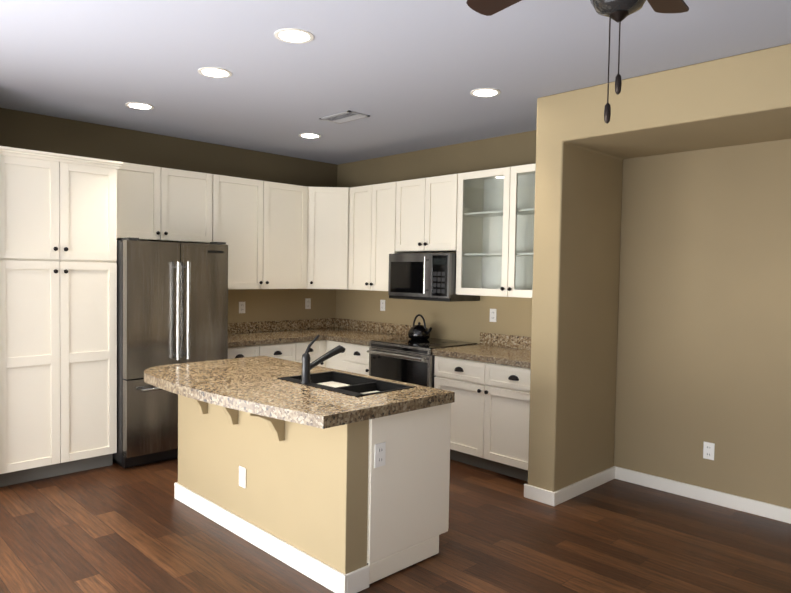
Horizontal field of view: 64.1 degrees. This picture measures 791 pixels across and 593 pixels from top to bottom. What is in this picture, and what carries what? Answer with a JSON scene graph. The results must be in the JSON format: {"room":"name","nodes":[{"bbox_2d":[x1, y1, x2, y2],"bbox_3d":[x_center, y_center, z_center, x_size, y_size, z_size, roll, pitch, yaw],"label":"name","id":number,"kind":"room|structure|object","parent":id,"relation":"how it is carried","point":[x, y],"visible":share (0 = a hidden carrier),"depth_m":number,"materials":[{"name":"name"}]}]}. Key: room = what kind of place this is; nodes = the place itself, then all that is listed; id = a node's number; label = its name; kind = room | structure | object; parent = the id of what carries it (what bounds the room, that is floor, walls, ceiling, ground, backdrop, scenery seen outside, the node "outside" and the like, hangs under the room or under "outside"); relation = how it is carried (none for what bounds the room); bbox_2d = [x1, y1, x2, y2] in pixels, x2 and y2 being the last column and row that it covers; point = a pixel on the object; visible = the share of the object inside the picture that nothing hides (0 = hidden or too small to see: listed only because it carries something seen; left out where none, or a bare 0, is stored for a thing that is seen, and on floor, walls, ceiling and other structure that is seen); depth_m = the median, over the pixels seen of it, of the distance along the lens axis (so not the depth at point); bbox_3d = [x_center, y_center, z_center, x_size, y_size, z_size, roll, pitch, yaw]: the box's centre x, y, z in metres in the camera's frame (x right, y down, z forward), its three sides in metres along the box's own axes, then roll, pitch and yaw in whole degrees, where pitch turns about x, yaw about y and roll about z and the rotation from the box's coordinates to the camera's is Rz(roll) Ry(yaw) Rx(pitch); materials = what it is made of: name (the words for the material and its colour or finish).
{"room":"kitchen","nodes":[
{"label":"kitchen","id":0,"kind":"room"},
{"bbox_2d":[0,108,336,322],"bbox_3d":[-1.909,-0.089,6.069,3.667,2.743,0.200,-1,3,-44],"label":"wall","id":1,"kind":"structure","parent":0,"point":[32,131],"depth_m":5.96,"materials":[{"name":"beige paint"}]},
{"bbox_2d":[117,162,211,243],"bbox_3d":[-2.070,-0.789,5.458,0.905,0.618,0.386,-1,3,-44],"label":"upper cabinet","id":2,"kind":"object","parent":1,"relation":"attached to","point":[158,204],"visible":0.73,"depth_m":5.35,"materials":[{"name":"beige wood"}]},
{"bbox_2d":[239,302,244,312],"bbox_3d":[-1.529,0.110,6.304,0.070,0.115,0.008,-1,3,-44],"label":"electrical outlet","id":3,"kind":"object","parent":1,"relation":"attached to","point":[241,307],"visible":1,"depth_m":6.30,"materials":[{"name":"white plastic"}]},
{"bbox_2d":[200,174,307,288],"bbox_3d":[-1.373,-0.594,6.152,1.045,1.038,0.386,-1,3,-44],"label":"upper cabinet","id":4,"kind":"object","parent":1,"relation":"attached to","point":[259,227],"visible":0.85,"depth_m":6.03,"materials":[{"name":"beige wood"}]},
{"bbox_2d":[305,298,310,308],"bbox_3d":[-0.951,0.078,6.871,0.070,0.115,0.008,-1,3,-44],"label":"electrical outlet","id":5,"kind":"object","parent":1,"relation":"attached to","point":[307,303],"visible":1,"depth_m":6.87,"materials":[{"name":"white plastic"}]},
{"bbox_2d":[307,187,350,289],"bbox_3d":[-0.680,-0.601,6.665,0.657,1.038,0.625,-1,3,-44],"label":"upper cabinet","id":6,"kind":"object","parent":1,"relation":"attached to","point":[328,223],"visible":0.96,"depth_m":6.42,"materials":[{"name":"beige wood"}]},
{"bbox_2d":[0,458,790,592],"bbox_3d":[-0.765,1.560,-0.014,10.800,0.060,10.800,-1,3,-44],"label":"floor","id":7,"kind":"structure","parent":0,"point":[115,528],"depth_m":3.58,"materials":[{"name":"brown wood"}]},
{"bbox_2d":[0,146,122,486],"bbox_3d":[-2.613,0.146,4.777,0.837,2.346,0.666,-1,3,-44],"label":"pantry cabinet","id":8,"kind":"object","parent":7,"relation":"on","point":[58,315],"visible":1,"depth_m":4.55,"materials":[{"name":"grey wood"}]},
{"bbox_2d":[113,237,227,467],"bbox_3d":[-1.964,0.424,5.293,0.850,1.773,0.844,-1,3,-44],"label":"refrigerator","id":9,"kind":"object","parent":7,"relation":"on","point":[172,302],"visible":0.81,"depth_m":4.93,"materials":[{"name":"silver metal"}]},
{"bbox_2d":[228,340,323,366],"bbox_3d":[-1.327,0.860,6.079,1.130,0.865,0.666,-1,3,-44],"label":"base cabinet","id":10,"kind":"object","parent":7,"relation":"on","point":[295,352],"visible":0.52,"depth_m":5.93,"materials":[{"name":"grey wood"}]},
{"bbox_2d":[228,318,367,347],"bbox_3d":[-1.089,0.344,6.291,1.792,0.155,0.660,-1,3,-44],"label":"countertop","id":11,"kind":"structure","parent":10,"relation":"on","point":[242,334],"depth_m":6.31,"materials":[{"name":"brown stone"}]},
{"bbox_2d":[155,386,452,592],"bbox_3d":[-0.650,0.966,3.802,0.965,0.846,1.787,-1,3,-44],"label":"kitchen island","id":12,"kind":"object","parent":7,"relation":"on","point":[335,480],"depth_m":3.29,"materials":[{"name":"beige paint"}]},
{"bbox_2d":[144,356,454,429],"bbox_3d":[-0.702,0.516,3.729,1.028,0.056,1.872,-1,3,-44],"label":"island countertop","id":13,"kind":"structure","parent":12,"relation":"on","point":[256,387],"depth_m":3.33,"materials":[{"name":"brown stone"}]},
{"bbox_2d":[296,334,344,381],"bbox_3d":[-0.421,0.353,3.678,0.293,0.274,0.076,-1,3,-44],"label":"faucet","id":14,"kind":"object","parent":13,"relation":"on","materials":[{"name":"black metal"}]},
{"bbox_2d":[284,370,411,397],"bbox_3d":[-0.299,0.591,3.647,0.424,0.194,0.724,-1,3,-44],"label":"sink","id":15,"kind":"object","parent":13,"relation":"in","point":[356,385],"depth_m":3.71,"materials":[{"name":"black metal"}]},
{"bbox_2d":[322,340,343,369],"bbox_3d":[-0.614,0.851,6.631,0.652,0.865,0.877,-1,3,-44],"label":"base cabinet","id":16,"kind":"object","parent":7,"relation":"on","point":[334,362],"depth_m":6.23,"materials":[{"name":"white wood"}]},
{"bbox_2d":[342,343,369,375],"bbox_3d":[-0.162,0.876,6.160,0.666,0.865,0.420,-1,3,-44],"label":"base cabinet","id":17,"kind":"object","parent":7,"relation":"on","point":[355,357],"visible":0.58,"depth_m":5.95,"materials":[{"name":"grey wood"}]},
{"bbox_2d":[324,321,412,345],"bbox_3d":[-0.225,0.361,6.224,0.652,0.155,0.645,-1,3,-44],"label":"countertop","id":18,"kind":"structure","parent":17,"relation":"on","point":[359,333],"depth_m":6.45,"materials":[{"name":"brown stone"}]},
{"bbox_2d":[367,337,476,387],"bbox_3d":[0.225,0.869,5.705,0.707,0.925,0.756,-1,3,-44],"label":"range oven","id":19,"kind":"object","parent":7,"relation":"on","point":[407,360],"visible":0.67,"depth_m":5.48,"materials":[{"name":"silver"}]},
{"bbox_2d":[408,314,431,339],"bbox_3d":[0.240,0.282,5.882,0.210,0.234,0.264,-1,3,-44],"label":"kettle","id":20,"kind":"object","parent":19,"relation":"on","point":[418,332],"visible":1,"depth_m":5.83,"materials":[{"name":"black metal"}]},
{"bbox_2d":[434,356,530,481],"bbox_3d":[0.892,0.933,5.087,0.666,0.865,1.050,-1,3,-44],"label":"base cabinet","id":21,"kind":"object","parent":7,"relation":"on","point":[490,412],"visible":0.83,"depth_m":4.86,"materials":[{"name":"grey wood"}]},
{"bbox_2d":[432,332,530,368],"bbox_3d":[0.905,0.423,5.074,0.652,0.155,1.054,-1,3,-44],"label":"countertop","id":22,"kind":"structure","parent":21,"relation":"on","point":[506,350],"depth_m":5.16,"materials":[{"name":"brown stone"}]},
{"bbox_2d":[0,0,790,164],"bbox_3d":[-0.719,-1.251,-0.119,10.800,0.080,10.800,-1,3,-44],"label":"ceiling","id":23,"kind":"structure","parent":0,"point":[408,75],"depth_m":3.60,"materials":[{"name":"paint"}]},
{"bbox_2d":[125,102,153,109],"bbox_3d":[-1.890,-1.405,4.670,0.200,0.006,0.200,-1,3,-44],"label":"recessed light","id":24,"kind":"object","parent":23,"relation":"in","point":[140,106],"visible":1,"depth_m":4.65,"materials":[{"name":"white"}]},
{"bbox_2d":[198,67,231,77],"bbox_3d":[-1.099,-1.362,3.850,0.200,0.006,0.200,-1,3,-44],"label":"recessed light","id":25,"kind":"object","parent":23,"relation":"in","point":[214,72],"visible":1,"depth_m":3.84,"materials":[{"name":"white plastic"}]},
{"bbox_2d":[274,28,313,43],"bbox_3d":[-0.518,-1.329,3.230,0.200,0.006,0.200,-1,3,-44],"label":"recessed light","id":26,"kind":"object","parent":23,"relation":"in","point":[293,35],"visible":1,"depth_m":3.22,"materials":[{"name":"white plastic"}]},
{"bbox_2d":[299,133,320,137],"bbox_3d":[-0.757,-1.422,5.600,0.200,0.006,0.200,-1,3,-44],"label":"recessed light","id":27,"kind":"object","parent":23,"relation":"in","point":[308,135],"visible":0.98,"depth_m":5.58,"materials":[{"name":"white plastic"}]},
{"bbox_2d":[319,110,369,123],"bbox_3d":[-0.396,-1.388,4.904,0.210,0.010,0.360,-1,3,-44],"label":"ceiling vent","id":28,"kind":"object","parent":23,"relation":"in","point":[344,117],"visible":1,"depth_m":4.88,"materials":[{"name":"grey metal"}]},
{"bbox_2d":[470,88,500,96],"bbox_3d":[0.594,-1.346,4.181,0.200,0.006,0.200,-1,3,-44],"label":"recessed light","id":29,"kind":"object","parent":23,"relation":"in","point":[485,92],"visible":1,"depth_m":4.17,"materials":[{"name":"white plastic"}]},
{"bbox_2d":[466,0,688,123],"bbox_3d":[0.709,-0.910,2.042,1.291,0.714,1.291,-1,3,-44],"label":"ceiling fan","id":30,"kind":"object","parent":23,"relation":"hanging from","point":[618,11],"visible":1,"depth_m":2.02,"materials":[{"name":"brown metal"}]},
{"bbox_2d":[336,130,535,343],"bbox_3d":[0.519,-0.051,6.106,0.250,2.743,3.150,-1,3,-44],"label":"wall","id":31,"kind":"structure","parent":0,"point":[466,321],"depth_m":5.96,"materials":[{"name":"beige paint"}]},
{"bbox_2d":[380,300,384,310],"bbox_3d":[-0.134,0.092,6.587,0.008,0.115,0.070,-1,3,-44],"label":"electrical outlet","id":32,"kind":"object","parent":31,"relation":"attached to","point":[382,305],"visible":1,"depth_m":6.59,"materials":[{"name":"white plastic"}]},
{"bbox_2d":[349,182,416,290],"bbox_3d":[-0.127,-0.578,6.295,0.386,1.038,0.665,-1,3,-44],"label":"upper cabinet","id":33,"kind":"object","parent":31,"relation":"attached to","point":[372,239],"visible":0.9,"depth_m":6.18,"materials":[{"name":"beige wood"}]},
{"bbox_2d":[395,174,457,252],"bbox_3d":[0.371,-0.741,5.783,0.386,0.658,0.745,-1,3,-44],"label":"upper cabinet","id":34,"kind":"object","parent":31,"relation":"attached to","point":[426,215],"visible":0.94,"depth_m":5.66,"materials":[{"name":"beige wood"}]},
{"bbox_2d":[388,253,479,301],"bbox_3d":[0.328,-0.180,5.770,0.483,0.416,0.744,-1,3,-44],"label":"over-the-range microwave","id":35,"kind":"object","parent":34,"relation":"attached to","point":[424,276],"visible":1,"depth_m":5.58,"materials":[{"name":"silver metal"}]},
{"bbox_2d":[490,309,496,321],"bbox_3d":[0.860,0.166,5.576,0.008,0.115,0.070,-1,3,-44],"label":"electrical outlet","id":36,"kind":"object","parent":31,"relation":"attached to","point":[493,313],"visible":1,"depth_m":5.57,"materials":[{"name":"white plastic"}]},
{"bbox_2d":[456,163,535,297],"bbox_3d":[1.008,-0.516,5.139,0.386,1.038,1.073,-1,3,-44],"label":"upper cabinet","id":37,"kind":"object","parent":31,"relation":"attached to","point":[495,231],"visible":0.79,"depth_m":5.32,"materials":[{"name":"beige wood"}]},
{"bbox_2d":[528,43,790,491],"bbox_3d":[3.820,0.157,2.009,0.860,2.742,7.370,-1,3,-44],"label":"wall","id":38,"kind":"structure","parent":0,"point":[583,149],"depth_m":4.25,"materials":[{"name":"beige paint"}]},
{"bbox_2d":[549,466,615,505],"bbox_3d":[1.353,1.349,4.513,0.840,0.093,0.024,-1,3,-44],"label":"baseboard","id":39,"kind":"structure","parent":38,"relation":"attached to","point":[557,497],"depth_m":4.46,"materials":[{"name":"white wood"}]},
{"bbox_2d":[614,139,790,508],"bbox_3d":[4.269,0.153,2.316,0.210,2.743,7.180,-1,3,-44],"label":"wall","id":40,"kind":"structure","parent":0,"point":[704,333],"depth_m":4.33,"materials":[{"name":"beige paint"}]},
{"bbox_2d":[616,467,790,523],"bbox_3d":[4.174,1.479,2.280,0.016,0.093,7.160,-1,3,-44],"label":"baseboard","id":41,"kind":"structure","parent":40,"relation":"attached to","point":[719,498],"depth_m":4.34,"materials":[{"name":"white wood"}]},
{"bbox_2d":[703,442,714,459],"bbox_3d":[2.150,1.060,4.337,0.008,0.115,0.070,-1,3,-44],"label":"outlet","id":42,"kind":"object","parent":40,"relation":"attached to","point":[708,450],"visible":1,"depth_m":4.33,"materials":[{"name":"white plastic"}]}
]}

